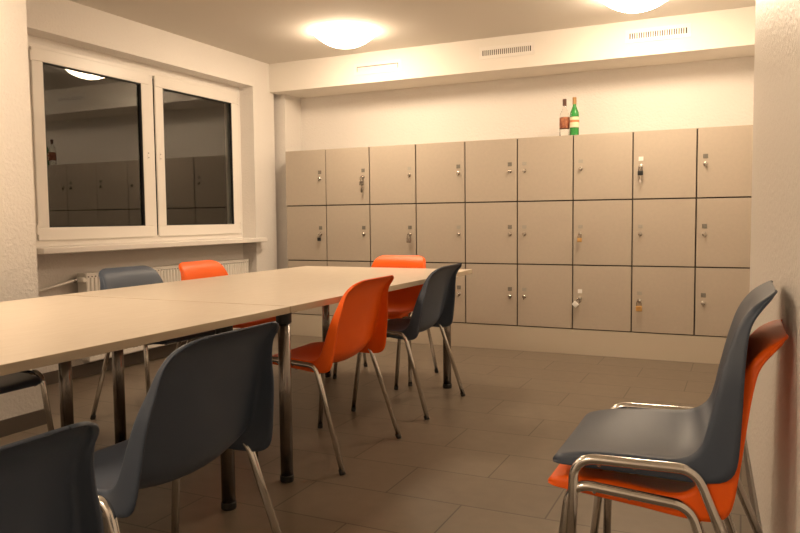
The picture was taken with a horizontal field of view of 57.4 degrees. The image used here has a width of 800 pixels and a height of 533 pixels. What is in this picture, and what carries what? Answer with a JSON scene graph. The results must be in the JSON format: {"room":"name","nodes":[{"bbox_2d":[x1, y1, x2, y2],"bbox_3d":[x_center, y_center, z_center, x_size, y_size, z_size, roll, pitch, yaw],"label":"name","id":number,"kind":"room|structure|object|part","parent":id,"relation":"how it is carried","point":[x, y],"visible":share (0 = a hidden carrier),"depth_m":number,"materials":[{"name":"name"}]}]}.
{"room":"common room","nodes":[
{"label":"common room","id":0,"kind":"room"},
{"bbox_2d":[0,0,276,419],"bbox_3d":[-2.535,-0.401,3.688,0.940,2.545,7.840,1,4,25],"label":"wall","id":1,"kind":"structure","parent":0,"point":[66,25],"depth_m":5.09,"materials":[{"name":"white paint"}]},
{"bbox_2d":[0,329,277,437],"bbox_3d":[-2.400,0.841,3.527,0.718,0.085,7.492,0,4,16],"label":"baseboard","id":2,"kind":"structure","parent":1,"relation":"attached to","point":[23,422],"depth_m":5.07,"materials":[{"name":"brown tile"}]},
{"bbox_2d":[38,259,248,361],"bbox_3d":[-1.881,0.307,5.686,0.110,0.615,2.237,1,4,25],"label":"radiator","id":3,"kind":"object","parent":1,"relation":"attached to","point":[87,281],"visible":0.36,"depth_m":5.59,"materials":[{"name":"white metal"}]},
{"bbox_2d":[77,259,248,274],"bbox_3d":[-1.807,-0.007,5.854,0.090,0.011,1.832,1,4,25],"label":"grille","id":4,"kind":"object","parent":3,"relation":"attached to","point":[174,267],"depth_m":5.80,"materials":[{"name":"white metal"}]},
{"bbox_2d":[28,42,266,253],"bbox_3d":[-1.869,-0.835,5.669,0.295,1.364,2.400,1,4,25],"label":"window","id":5,"kind":"structure","parent":1,"relation":"in","point":[92,119],"depth_m":5.46,"materials":[{"name":"white plastic"}]},
{"bbox_3d":[-2.158,-0.828,5.213,0.016,1.255,1.036,1,4,25],"label":"sash","id":6,"kind":"part","parent":5,"relation":"part of","materials":[{"name":"white plastic"}]},
{"bbox_3d":[-2.173,-0.828,5.220,0.006,1.093,0.874,1,4,25],"label":"glass pane","id":7,"kind":"part","parent":5,"relation":"part of","materials":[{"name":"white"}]},
{"bbox_3d":[-1.834,-0.173,5.699,0.233,0.039,2.400,1,4,25],"label":"sill","id":8,"kind":"part","parent":5,"relation":"part of","materials":[{"name":"white stone"}]},
{"bbox_3d":[-1.696,-0.898,6.200,0.016,1.255,1.031,1,4,25],"label":"sash","id":9,"kind":"part","parent":5,"relation":"part of","materials":[{"name":"white plastic"}]},
{"bbox_3d":[-1.715,-0.898,6.209,0.006,1.093,0.869,1,4,25],"label":"glass pane","id":10,"kind":"part","parent":5,"relation":"part of","materials":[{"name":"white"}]},
{"bbox_2d":[274,94,301,268],"bbox_3d":[-1.141,-0.647,7.200,0.245,2.545,0.280,1,4,25],"label":"column","id":11,"kind":"structure","parent":1,"relation":"attached to","point":[287,108],"depth_m":7.05,"materials":[{"name":"white paint"}]},
{"bbox_2d":[0,333,753,532],"bbox_3d":[-0.796,0.954,2.969,4.750,0.100,8.240,1,4,25],"label":"floor","id":12,"kind":"structure","parent":0,"point":[481,461],"depth_m":3.53,"materials":[{"name":"brown tile"}]},
{"bbox_2d":[0,369,53,430],"bbox_3d":[-1.765,0.509,2.871,0.520,0.827,0.593,1,4,25],"label":"chair","id":13,"kind":"object","parent":12,"relation":"on","point":[33,377],"visible":0.75,"depth_m":2.96,"materials":[{"name":"silver metal"}]},
{"bbox_3d":[-1.635,0.659,3.119,0.477,0.470,0.051,1,4,25],"label":"leg frame","id":14,"kind":"part","parent":13,"relation":"part of","materials":[{"name":"silver metal"}]},
{"bbox_2d":[0,421,103,532],"bbox_3d":[-0.711,0.623,0.974,0.520,0.827,0.593,1,4,25],"label":"chair","id":15,"kind":"object","parent":12,"relation":"on","point":[48,481],"visible":1,"depth_m":1.02,"materials":[{"name":"grey plastic"}]},
{"bbox_2d":[0,295,289,510],"bbox_3d":[-1.477,0.584,2.294,1.313,0.740,2.092,1,4,25],"label":"conference table","id":16,"kind":"object","parent":12,"relation":"on","point":[38,332],"visible":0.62,"depth_m":2.60,"materials":[{"name":"beige laminate"}]},
{"bbox_3d":[-1.417,0.538,3.098,0.052,0.686,0.052,1,4,25],"label":"leg","id":17,"kind":"part","parent":16,"relation":"part of","materials":[{"name":"silver metal"}]},
{"bbox_3d":[-0.652,0.553,2.740,0.052,0.686,0.052,1,4,25],"label":"leg","id":18,"kind":"part","parent":16,"relation":"part of","materials":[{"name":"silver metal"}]},
{"bbox_2d":[90,266,214,419],"bbox_3d":[-1.377,0.421,4.146,0.520,0.827,0.593,1,4,29],"label":"chair","id":19,"kind":"object","parent":12,"relation":"on","point":[118,277],"visible":0.28,"depth_m":4.10,"materials":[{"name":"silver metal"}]},
{"bbox_3d":[-1.493,0.605,3.914,0.477,0.470,0.050,1,4,29],"label":"leg frame","id":20,"kind":"part","parent":19,"relation":"part of","materials":[{"name":"silver metal"}]},
{"bbox_2d":[94,321,280,532],"bbox_3d":[-0.615,0.560,1.915,0.520,0.827,0.593,1,4,25],"label":"chair","id":21,"kind":"object","parent":12,"relation":"on","point":[212,395],"visible":0.8,"depth_m":1.81,"materials":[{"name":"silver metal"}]},
{"bbox_3d":[-0.742,0.743,1.689,0.477,0.470,0.051,1,4,25],"label":"leg frame","id":22,"kind":"part","parent":21,"relation":"part of","materials":[{"name":"silver metal"}]},
{"bbox_3d":[-0.513,0.709,2.176,0.477,0.470,0.050,1,4,25],"label":"leg frame","id":23,"kind":"part","parent":21,"relation":"part of","materials":[{"name":"silver metal"}]},
{"bbox_2d":[178,260,275,343],"bbox_3d":[-1.097,0.381,4.696,0.520,0.827,0.593,1,4,25],"label":"chair","id":24,"kind":"object","parent":12,"relation":"on","point":[204,268],"visible":0.29,"depth_m":4.69,"materials":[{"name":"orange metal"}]},
{"bbox_2d":[63,266,471,482],"bbox_3d":[-0.570,0.447,4.231,1.313,0.740,2.203,1,4,25],"label":"conference table","id":25,"kind":"object","parent":12,"relation":"on","point":[304,287],"visible":0.61,"depth_m":3.56,"materials":[{"name":"beige laminate"}]},
{"bbox_3d":[-1.328,0.514,3.441,0.052,0.686,0.052,1,4,25],"label":"leg","id":26,"kind":"part","parent":25,"relation":"part of","materials":[{"name":"silver metal"}]},
{"bbox_3d":[-0.475,0.533,3.023,0.052,0.686,0.052,1,4,25],"label":"leg","id":27,"kind":"part","parent":25,"relation":"part of","materials":[{"name":"silver metal"}]},
{"bbox_3d":[-0.511,0.401,5.031,0.052,0.686,0.052,1,4,25],"label":"leg","id":28,"kind":"part","parent":25,"relation":"part of","materials":[{"name":"silver metal"}]},
{"bbox_3d":[0.300,0.416,4.664,0.052,0.686,0.052,1,4,25],"label":"leg","id":29,"kind":"part","parent":25,"relation":"part of","materials":[{"name":"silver metal"}]},
{"bbox_2d":[285,149,327,314],"bbox_3d":[-0.784,-0.320,6.944,0.434,1.524,0.442,1,4,25],"label":"lockers","id":30,"kind":"structure","parent":12,"relation":"on","point":[306,197],"depth_m":6.75,"materials":[{"name":"laminate"}]},
{"bbox_3d":[-0.870,-0.818,6.738,0.425,0.502,0.017,1,4,25],"label":"door","id":31,"kind":"part","parent":30,"relation":"part of","materials":[{"name":"laminate"}]},
{"bbox_3d":[-0.865,-0.309,6.772,0.425,0.497,0.017,1,4,25],"label":"door","id":32,"kind":"part","parent":30,"relation":"part of","materials":[{"name":"laminate"}]},
{"bbox_3d":[-0.861,-0.307,6.781,0.433,1.520,0.001,1,4,25],"label":"dark frame","id":33,"kind":"part","parent":30,"relation":"part of","materials":[{"name":"brown"}]},
{"bbox_3d":[-0.859,0.196,6.805,0.425,0.497,0.017,1,4,25],"label":"door","id":34,"kind":"part","parent":30,"relation":"part of","materials":[{"name":"laminate"}]},
{"bbox_2d":[256,275,400,475],"bbox_3d":[-0.322,0.457,3.430,0.520,0.827,0.593,1,4,25],"label":"chair","id":35,"kind":"object","parent":12,"relation":"on","point":[359,321],"visible":0.89,"depth_m":3.33,"materials":[{"name":"orange plastic"}]},
{"bbox_3d":[-0.448,0.640,3.204,0.477,0.470,0.051,1,4,25],"label":"leg frame","id":36,"kind":"part","parent":35,"relation":"part of","materials":[{"name":"silver metal"}]},
{"bbox_3d":[-0.220,0.606,3.692,0.477,0.470,0.050,1,4,25],"label":"leg frame","id":37,"kind":"part","parent":35,"relation":"part of","materials":[{"name":"silver metal"}]},
{"bbox_2d":[326,147,370,315],"bbox_3d":[-0.384,-0.312,6.757,0.446,1.524,0.442,1,4,25],"label":"lockers","id":38,"kind":"structure","parent":12,"relation":"on","point":[348,208],"depth_m":6.56,"materials":[{"name":"laminate"}]},
{"bbox_3d":[-0.470,-0.809,6.552,0.437,0.502,0.017,1,4,25],"label":"door","id":39,"kind":"part","parent":38,"relation":"part of","materials":[{"name":"laminate"}]},
{"bbox_3d":[-0.465,-0.301,6.585,0.437,0.497,0.017,1,4,25],"label":"door","id":40,"kind":"part","parent":38,"relation":"part of","materials":[{"name":"laminate"}]},
{"bbox_3d":[-0.459,0.204,6.618,0.437,0.497,0.017,1,4,25],"label":"door","id":41,"kind":"part","parent":38,"relation":"part of","materials":[{"name":"laminate"}]},
{"bbox_2d":[359,176,363,191],"bbox_3d":[-0.339,-0.727,6.454,0.043,0.144,0.017,1,4,25],"label":"padlock","id":42,"kind":"object","parent":38,"relation":"attached to","point":[361,183],"visible":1,"depth_m":6.45,"materials":[{"name":"silver metal"}]},
{"bbox_2d":[333,255,438,385],"bbox_3d":[-0.091,0.347,5.052,0.593,0.827,0.520,1,4,25],"label":"chair","id":43,"kind":"object","parent":12,"relation":"on","point":[401,302],"visible":0.29,"depth_m":5.13,"materials":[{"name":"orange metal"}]},
{"bbox_3d":[-0.340,0.510,5.163,0.050,0.470,0.477,1,4,25],"label":"leg frame","id":44,"kind":"part","parent":43,"relation":"part of","materials":[{"name":"silver metal"}]},
{"bbox_3d":[0.148,0.520,4.935,0.051,0.470,0.477,1,4,25],"label":"leg frame","id":45,"kind":"part","parent":43,"relation":"part of","materials":[{"name":"silver metal"}]},
{"bbox_2d":[370,144,416,265],"bbox_3d":[0.021,-0.303,6.568,0.446,1.524,0.442,1,4,25],"label":"lockers","id":46,"kind":"structure","parent":12,"relation":"on","point":[393,207],"depth_m":6.37,"materials":[{"name":"laminate"}]},
{"bbox_3d":[-0.065,-0.801,6.362,0.437,0.502,0.017,1,4,25],"label":"door","id":47,"kind":"part","parent":46,"relation":"part of","materials":[{"name":"laminate"}]},
{"bbox_3d":[-0.059,-0.293,6.396,0.437,0.497,0.017,1,4,25],"label":"door","id":48,"kind":"part","parent":46,"relation":"part of","materials":[{"name":"laminate"}]},
{"bbox_3d":[-0.055,-0.291,6.405,0.445,1.520,0.001,1,4,25],"label":"dark frame","id":49,"kind":"part","parent":46,"relation":"part of","materials":[{"name":"brown laminate"}]},
{"bbox_2d":[406,233,410,242],"bbox_3d":[0.075,-0.245,6.294,0.043,0.080,0.017,1,4,25],"label":"padlock","id":50,"kind":"object","parent":46,"relation":"attached to","point":[408,240],"visible":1,"depth_m":6.29,"materials":[{"name":"silver metal"}]},
{"bbox_2d":[351,263,464,419],"bbox_3d":[0.070,0.398,4.266,0.520,0.827,0.593,1,4,25],"label":"chair","id":51,"kind":"object","parent":12,"relation":"on","point":[434,305],"visible":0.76,"depth_m":4.16,"materials":[{"name":"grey plastic"}]},
{"bbox_3d":[-0.056,0.581,4.040,0.477,0.470,0.051,1,4,25],"label":"leg frame","id":52,"kind":"part","parent":51,"relation":"part of","materials":[{"name":"silver metal"}]},
{"bbox_3d":[0.172,0.547,4.527,0.477,0.470,0.050,1,4,25],"label":"leg frame","id":53,"kind":"part","parent":51,"relation":"part of","materials":[{"name":"silver metal"}]},
{"bbox_2d":[416,141,465,322],"bbox_3d":[0.427,-0.295,6.378,0.446,1.524,0.442,1,4,25],"label":"lockers","id":54,"kind":"structure","parent":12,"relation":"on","point":[440,167],"depth_m":6.17,"materials":[{"name":"laminate"}]},
{"bbox_3d":[0.341,-0.793,6.173,0.437,0.502,0.017,1,4,25],"label":"door","id":55,"kind":"part","parent":54,"relation":"part of","materials":[{"name":"laminate"}]},
{"bbox_3d":[0.346,-0.285,6.206,0.437,0.497,0.017,1,4,25],"label":"door","id":56,"kind":"part","parent":54,"relation":"part of","materials":[{"name":"laminate"}]},
{"bbox_3d":[0.351,0.221,6.240,0.437,0.497,0.017,1,4,25],"label":"door","id":57,"kind":"part","parent":54,"relation":"part of","materials":[{"name":"laminate"}]},
{"bbox_2d":[465,138,517,325],"bbox_3d":[0.832,-0.287,6.189,0.446,1.524,0.442,1,4,25],"label":"lockers","id":58,"kind":"structure","parent":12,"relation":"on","point":[491,166],"depth_m":6.00,"materials":[{"name":"laminate"}]},
{"bbox_3d":[0.746,-0.785,5.983,0.437,0.502,0.017,1,4,25],"label":"door","id":59,"kind":"part","parent":58,"relation":"part of","materials":[{"name":"laminate"}]},
{"bbox_3d":[0.751,-0.277,6.017,0.437,0.497,0.017,1,4,25],"label":"door","id":60,"kind":"part","parent":58,"relation":"part of","materials":[{"name":"laminate"}]},
{"bbox_3d":[0.757,0.229,6.050,0.437,0.497,0.017,1,4,25],"label":"door","id":61,"kind":"part","parent":58,"relation":"part of","materials":[{"name":"laminate"}]},
{"bbox_2d":[290,314,726,363],"bbox_3d":[0.852,0.571,6.254,4.016,0.197,0.418,1,4,25],"label":"plinth","id":62,"kind":"object","parent":12,"relation":"on","point":[667,347],"visible":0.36,"depth_m":5.79,"materials":[{"name":"beige laminate"}]},
{"bbox_2d":[518,135,573,328],"bbox_3d":[1.237,-0.279,6.000,0.446,1.524,0.442,1,4,25],"label":"lockers","id":63,"kind":"structure","parent":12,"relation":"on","point":[545,164],"depth_m":5.82,"materials":[{"name":"laminate"}]},
{"bbox_3d":[1.162,0.237,5.861,0.437,0.497,0.017,1,4,25],"label":"door","id":64,"kind":"part","parent":63,"relation":"part of","materials":[{"name":"laminate"}]},
{"bbox_3d":[1.151,-0.776,5.794,0.437,0.502,0.017,1,4,25],"label":"door","id":65,"kind":"part","parent":63,"relation":"part of","materials":[{"name":"laminate"}]},
{"bbox_3d":[1.157,-0.269,5.827,0.437,0.497,0.017,1,4,25],"label":"door","id":66,"kind":"part","parent":63,"relation":"part of","materials":[{"name":"laminate"}]},
{"bbox_2d":[559,99,569,135],"bbox_3d":[1.311,-1.181,5.814,0.079,0.300,0.079,1,4,25],"label":"bottle","id":67,"kind":"object","parent":63,"relation":"on","point":[564,120],"visible":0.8,"depth_m":5.79,"materials":[{"name":"clear glass"}]},
{"bbox_2d":[570,97,578,134],"bbox_3d":[1.377,-1.181,5.761,0.074,0.305,0.074,1,4,25],"label":"bottle","id":68,"kind":"object","parent":63,"relation":"on","point":[574,114],"visible":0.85,"depth_m":5.74,"materials":[{"name":"green glass"}]},
{"bbox_2d":[573,132,633,331],"bbox_3d":[1.643,-0.271,5.810,0.446,1.524,0.442,1,4,25],"label":"lockers","id":69,"kind":"structure","parent":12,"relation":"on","point":[603,162],"depth_m":5.62,"materials":[{"name":"laminate"}]},
{"bbox_2d":[572,298,581,307],"bbox_3d":[1.385,0.284,5.718,0.075,0.078,0.017,1,4,25],"label":"padlock","id":70,"kind":"object","parent":69,"relation":"attached to","point":[575,304],"visible":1,"depth_m":5.71,"materials":[{"name":"white metal"}]},
{"bbox_3d":[1.567,0.245,5.671,0.437,0.497,0.017,1,4,25],"label":"door","id":71,"kind":"part","parent":69,"relation":"part of","materials":[{"name":"laminate"}]},
{"bbox_3d":[1.562,-0.260,5.638,0.437,0.497,0.017,1,4,25],"label":"door","id":72,"kind":"part","parent":69,"relation":"part of","materials":[{"name":"laminate"}]},
{"bbox_3d":[1.557,-0.768,5.605,0.437,0.502,0.017,1,4,25],"label":"door","id":73,"kind":"part","parent":69,"relation":"part of","materials":[{"name":"laminate"}]},
{"bbox_2d":[632,128,697,335],"bbox_3d":[2.048,-0.262,5.621,0.446,1.524,0.442,1,4,25],"label":"lockers","id":74,"kind":"structure","parent":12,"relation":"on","point":[665,201],"depth_m":5.44,"materials":[{"name":"laminate"}]},
{"bbox_2d":[636,300,641,310],"bbox_3d":[1.807,0.297,5.521,0.045,0.084,0.018,1,4,25],"label":"padlock","id":75,"kind":"object","parent":74,"relation":"attached to","point":[638,308],"visible":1,"depth_m":5.51,"materials":[{"name":"gold metal"}]},
{"bbox_2d":[638,166,642,182],"bbox_3d":[1.797,-0.689,5.456,0.039,0.129,0.015,1,4,25],"label":"padlock","id":76,"kind":"object","parent":74,"relation":"attached to","point":[640,173],"visible":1,"depth_m":5.45,"materials":[{"name":"black metal"}]},
{"bbox_3d":[1.973,0.253,5.482,0.437,0.497,0.017,1,4,25],"label":"door","id":77,"kind":"part","parent":74,"relation":"part of","materials":[{"name":"laminate"}]},
{"bbox_3d":[1.968,-0.252,5.449,0.437,0.497,0.017,1,4,25],"label":"door","id":78,"kind":"part","parent":74,"relation":"part of","materials":[{"name":"laminate"}]},
{"bbox_3d":[1.962,-0.760,5.415,0.437,0.502,0.017,1,4,25],"label":"door","id":79,"kind":"part","parent":74,"relation":"part of","materials":[{"name":"laminate"}]},
{"bbox_2d":[548,319,788,532],"bbox_3d":[0.680,0.550,1.861,0.520,0.827,0.593,1,4,25],"label":"chair","id":80,"kind":"object","parent":12,"relation":"on","point":[683,499],"visible":0.5,"depth_m":1.65,"materials":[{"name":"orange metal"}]},
{"bbox_3d":[0.553,0.733,1.635,0.477,0.470,0.051,1,4,25],"label":"leg frame","id":81,"kind":"part","parent":80,"relation":"part of","materials":[{"name":"silver metal"}]},
{"bbox_3d":[0.782,0.699,2.122,0.477,0.470,0.050,1,4,25],"label":"leg frame","id":82,"kind":"part","parent":80,"relation":"part of","materials":[{"name":"silver metal"}]},
{"bbox_2d":[553,280,777,532],"bbox_3d":[0.690,0.471,1.851,0.522,0.864,0.593,1,4,25],"label":"chair","id":83,"kind":"object","parent":80,"relation":"on","point":[700,445],"visible":1,"depth_m":1.70,"materials":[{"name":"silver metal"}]},
{"bbox_3d":[0.578,0.658,1.618,0.477,0.470,0.051,-4,2,25],"label":"leg frame","id":84,"kind":"part","parent":83,"relation":"part of","materials":[{"name":"silver metal"}]},
{"bbox_3d":[0.806,0.623,2.105,0.477,0.470,0.050,-4,2,25],"label":"leg frame","id":85,"kind":"part","parent":83,"relation":"part of","materials":[{"name":"silver metal"}]},
{"bbox_2d":[694,125,752,336],"bbox_3d":[2.454,-0.254,5.432,0.446,1.524,0.442,1,4,25],"label":"lockers","id":86,"kind":"structure","parent":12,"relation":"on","point":[724,154],"depth_m":5.27,"materials":[{"name":"laminate"}]},
{"bbox_3d":[2.378,0.262,5.293,0.437,0.497,0.017,1,4,25],"label":"door","id":87,"kind":"part","parent":86,"relation":"part of","materials":[{"name":"laminate"}]},
{"bbox_3d":[2.373,-0.244,5.259,0.437,0.497,0.017,1,4,25],"label":"door","id":88,"kind":"part","parent":86,"relation":"part of","materials":[{"name":"laminate"}]},
{"bbox_3d":[2.368,-0.752,5.226,0.437,0.502,0.017,1,4,25],"label":"door","id":89,"kind":"part","parent":86,"relation":"part of","materials":[{"name":"laminate"}]},
{"bbox_2d":[69,0,755,63],"bbox_3d":[-0.823,-1.685,2.795,4.750,0.100,8.240,1,4,25],"label":"ceiling","id":90,"kind":"structure","parent":0,"point":[266,31],"depth_m":5.31,"materials":[{"name":"white paint"}]},
{"bbox_2d":[313,24,375,48],"bbox_3d":[-0.428,-1.767,5.680,0.490,0.125,0.490,1,4,25],"label":"ceiling lamp","id":91,"kind":"object","parent":90,"relation":"attached to","point":[343,36],"visible":1,"depth_m":5.55,"materials":[{"name":"white plastic"}]},
{"bbox_2d":[600,0,666,12],"bbox_3d":[1.542,-1.726,4.749,0.490,0.125,0.490,1,4,25],"label":"ceiling lamp","id":92,"kind":"object","parent":90,"relation":"attached to","point":[628,6],"visible":1,"depth_m":4.70,"materials":[{"name":"white plastic"}]},
{"bbox_2d":[301,56,754,150],"bbox_3d":[0.893,-0.623,6.514,4.750,2.545,0.200,1,4,25],"label":"wall","id":93,"kind":"structure","parent":0,"point":[720,92],"depth_m":6.22,"materials":[{"name":"white paint"}]},
{"bbox_2d":[269,6,755,97],"bbox_3d":[0.765,-1.741,6.152,4.204,0.264,0.420,1,4,25],"label":"soffit","id":94,"kind":"structure","parent":93,"relation":"attached to","point":[728,33],"depth_m":5.85,"materials":[{"name":"beige paint"}]},
{"bbox_2d":[354,59,400,75],"bbox_3d":[-0.199,-1.737,6.368,0.460,0.098,0.006,1,4,25],"label":"air vent","id":95,"kind":"object","parent":94,"relation":"attached to","point":[390,65],"visible":1,"depth_m":6.36,"materials":[{"name":"white plastic"}]},
{"bbox_2d":[479,42,533,59],"bbox_3d":[0.856,-1.736,5.874,0.460,0.098,0.006,1,4,25],"label":"air vent","id":96,"kind":"object","parent":94,"relation":"attached to","point":[527,48],"visible":1,"depth_m":5.87,"materials":[{"name":"white plastic"}]},
{"bbox_2d":[625,23,690,43],"bbox_3d":[1.902,-1.719,5.385,0.460,0.098,0.006,1,4,25],"label":"air vent","id":97,"kind":"object","parent":94,"relation":"attached to","point":[683,30],"visible":1,"depth_m":5.38,"materials":[{"name":"white plastic"}]},
{"bbox_2d":[746,0,799,532],"bbox_3d":[1.170,-0.326,1.957,0.379,2.545,7.840,1,4,25],"label":"wall","id":98,"kind":"structure","parent":0,"point":[773,428],"depth_m":2.00,"materials":[{"name":"white paint"}]},
{"bbox_2d":[744,439,762,530],"bbox_3d":[0.996,0.914,1.881,0.159,0.085,7.399,1,4,24],"label":"baseboard","id":99,"kind":"structure","parent":98,"relation":"attached to","point":[751,487],"depth_m":2.78,"materials":[{"name":"brown tile"}]}
]}

